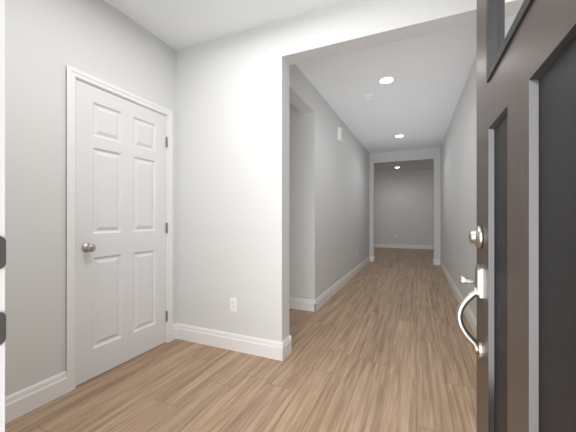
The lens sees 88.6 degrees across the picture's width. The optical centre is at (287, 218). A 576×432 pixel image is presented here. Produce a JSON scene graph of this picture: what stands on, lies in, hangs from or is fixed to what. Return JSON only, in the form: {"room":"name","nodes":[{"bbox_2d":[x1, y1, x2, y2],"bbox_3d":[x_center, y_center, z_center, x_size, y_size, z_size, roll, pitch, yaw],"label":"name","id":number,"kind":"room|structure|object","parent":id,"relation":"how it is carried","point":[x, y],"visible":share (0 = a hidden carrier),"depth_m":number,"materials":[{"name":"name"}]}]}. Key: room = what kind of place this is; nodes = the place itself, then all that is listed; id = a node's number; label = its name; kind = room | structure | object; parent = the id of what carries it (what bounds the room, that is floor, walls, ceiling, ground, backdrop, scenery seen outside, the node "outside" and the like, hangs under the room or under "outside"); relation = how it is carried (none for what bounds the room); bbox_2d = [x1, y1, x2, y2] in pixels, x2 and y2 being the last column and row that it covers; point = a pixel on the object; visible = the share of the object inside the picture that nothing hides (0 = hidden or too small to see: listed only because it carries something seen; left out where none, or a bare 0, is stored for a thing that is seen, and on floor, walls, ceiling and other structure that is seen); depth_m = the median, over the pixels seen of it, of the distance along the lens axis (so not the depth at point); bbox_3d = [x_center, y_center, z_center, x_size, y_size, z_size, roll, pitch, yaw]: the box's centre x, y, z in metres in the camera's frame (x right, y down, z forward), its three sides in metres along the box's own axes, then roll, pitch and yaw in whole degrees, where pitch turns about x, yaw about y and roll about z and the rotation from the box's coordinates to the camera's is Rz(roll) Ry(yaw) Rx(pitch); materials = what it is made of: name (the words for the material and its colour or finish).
{"room":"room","nodes":[
{"label":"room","id":0,"kind":"room"},
{"bbox_2d":[5,0,175,396],"bbox_3d":[-1.195,-0.465,2.591,0.150,3.150,3.260,0,0,24],"label":"wall","id":1,"kind":"structure","parent":0,"point":[47,42],"depth_m":1.79,"materials":[{"name":"grey paint"}]},
{"bbox_2d":[5,371,66,423],"bbox_3d":[-1.585,1.040,1.486,0.015,0.140,0.862,0,0,23],"label":"baseboard","id":2,"kind":"structure","parent":1,"relation":"attached to","point":[20,403],"depth_m":1.72,"materials":[{"name":"white paint"}]},
{"bbox_2d":[66,65,172,392],"bbox_3d":[-1.289,0.063,2.313,0.130,2.094,0.890,0,0,24],"label":"trim","id":3,"kind":"structure","parent":1,"relation":"attached to","point":[73,74],"depth_m":1.92,"materials":[{"name":"white paint"}]},
{"bbox_2d":[76,80,167,385],"bbox_3d":[-1.228,0.091,2.291,0.104,2.022,0.771,0,0,24],"label":"closet door","id":4,"kind":"structure","parent":1,"relation":"in","point":[121,232],"depth_m":2.22,"materials":[{"name":"white paint"}]},
{"bbox_2d":[5,247,476,431],"bbox_3d":[1.924,1.170,5.679,6.600,0.120,12.650,0,0,24],"label":"floor","id":5,"kind":"structure","parent":0,"point":[380,343],"depth_m":2.05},
{"bbox_2d":[105,0,476,153],"bbox_3d":[0.887,-1.756,3.951,2.884,0.412,8.055,0,0,24],"label":"ceiling","id":6,"kind":"structure","parent":0,"point":[415,102],"depth_m":3.04,"materials":[{"name":"white paint"}]},
{"bbox_2d":[364,94,373,100],"bbox_3d":[1.055,-1.577,3.849,0.136,0.043,0.136,0,0,24],"label":"smoke detector","id":7,"kind":"object","parent":6,"relation":"attached to","point":[369,97],"visible":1,"depth_m":3.81,"materials":[{"name":"white plastic"}]},
{"bbox_2d":[378,76,395,83],"bbox_3d":[1.127,-1.586,3.370,0.194,0.012,0.194,0,0,24],"label":"recessed light","id":8,"kind":"object","parent":6,"relation":"in","point":[387,80],"visible":1,"depth_m":3.37,"materials":[{"name":"white paint"}]},
{"bbox_2d":[176,0,476,341],"bbox_3d":[0.172,-0.465,2.308,2.584,3.150,0.150,0,0,24],"label":"wall","id":9,"kind":"structure","parent":0,"point":[232,165],"depth_m":2.44,"materials":[{"name":"grey paint"}]},
{"bbox_2d":[173,323,285,360],"bbox_3d":[-0.542,1.040,2.526,1.099,0.140,0.060,0,0,23],"label":"baseboard","id":10,"kind":"structure","parent":9,"relation":"attached to","point":[276,350],"depth_m":2.49,"materials":[{"name":"white paint"}]},
{"bbox_2d":[230,297,236,311],"bbox_3d":[-0.463,0.725,2.497,0.070,0.115,0.008,0,0,24],"label":"outlet","id":11,"kind":"object","parent":9,"relation":"attached to","point":[233,304],"visible":1,"depth_m":2.49,"materials":[{"name":"white plastic"}]},
{"bbox_2d":[285,335,291,353],"bbox_3d":[-0.462,1.040,2.673,1.069,0.140,0.015,0,0,23],"label":"baseboard","id":12,"kind":"structure","parent":9,"relation":"attached to","point":[288,340],"depth_m":2.42,"materials":[{"name":"white paint"}]},
{"bbox_2d":[289,64,369,299],"bbox_3d":[0.966,-0.465,5.218,0.150,3.150,5.820,0,0,24],"label":"wall","id":13,"kind":"structure","parent":0,"point":[336,210],"depth_m":3.80,"materials":[{"name":"grey paint"}]},
{"bbox_2d":[289,297,315,311],"bbox_3d":[-0.089,1.040,3.717,0.919,0.140,0.015,0,0,23],"label":"baseboard","id":14,"kind":"structure","parent":13,"relation":"attached to","point":[294,303],"depth_m":3.60,"materials":[{"name":"white paint"}]},
{"bbox_2d":[338,127,342,142],"bbox_3d":[0.829,-1.326,4.645,0.056,0.200,0.170,0,0,24],"label":"door chime","id":15,"kind":"object","parent":13,"relation":"attached to","point":[340,134],"visible":1,"depth_m":4.58,"materials":[{"name":"white plastic"}]},
{"bbox_2d":[314,256,370,311],"bbox_3d":[1.239,1.040,5.620,0.030,0.140,4.565,0,0,23],"label":"baseboard","id":16,"kind":"structure","parent":13,"relation":"attached to","point":[325,296],"depth_m":4.53,"materials":[{"name":"white paint"}]},
{"bbox_2d":[374,169,433,245],"bbox_3d":[4.356,-0.465,11.273,6.500,3.150,0.150,0,0,24],"label":"wall","id":17,"kind":"structure","parent":0,"point":[404,206],"depth_m":11.17,"materials":[{"name":"grey paint"}]},
{"bbox_2d":[374,244,433,248],"bbox_3d":[4.323,1.040,11.197,6.200,0.140,0.015,0,0,23],"label":"baseboard","id":18,"kind":"structure","parent":17,"relation":"attached to","point":[405,246],"depth_m":11.14,"materials":[{"name":"white paint"}]},
{"bbox_2d":[374,160,433,172],"bbox_3d":[3.560,-1.894,9.441,6.500,0.365,4.145,0,0,24],"label":"ceiling","id":19,"kind":"structure","parent":0,"point":[410,165],"depth_m":10.02,"materials":[{"name":"white paint"}]},
{"bbox_2d":[370,148,439,258],"bbox_3d":[2.733,-0.465,7.540,6.200,3.150,0.150,0,0,24],"label":"wall","id":20,"kind":"structure","parent":0,"point":[409,155],"depth_m":7.28,"materials":[{"name":"grey paint"}]},
{"bbox_2d":[440,54,476,319],"bbox_3d":[2.220,-0.465,3.587,0.150,3.150,7.810,0,0,24],"label":"wall","id":21,"kind":"structure","parent":0,"point":[458,194],"depth_m":3.77,"materials":[{"name":"grey paint"}]},
{"bbox_2d":[439,259,476,337],"bbox_3d":[2.111,1.040,3.564,0.030,0.140,7.640,0,0,23],"label":"baseboard","id":22,"kind":"structure","parent":21,"relation":"attached to","point":[469,315],"depth_m":3.83,"materials":[{"name":"white paint"}]},
{"bbox_3d":[-0.655,-0.465,0.405,2.884,3.150,0.320,0,0,23],"label":"wall","id":23,"kind":"structure","parent":0,"visible":0},
{"bbox_2d":[0,0,5,431],"bbox_3d":[-0.155,0.040,0.197,1.102,2.140,0.337,0,0,24],"label":"door frame","id":24,"kind":"structure","parent":23,"relation":"in","point":[2,223],"depth_m":0.53,"materials":[{"name":"white paint"}]},
{"bbox_2d":[456,0,575,431],"bbox_3d":[0.468,0.091,0.577,0.163,2.022,0.912,0,0,24],"label":"front door","id":25,"kind":"structure","parent":24,"relation":"attached to","point":[522,236],"depth_m":0.56,"materials":[{"name":"brown metal"}]}
]}

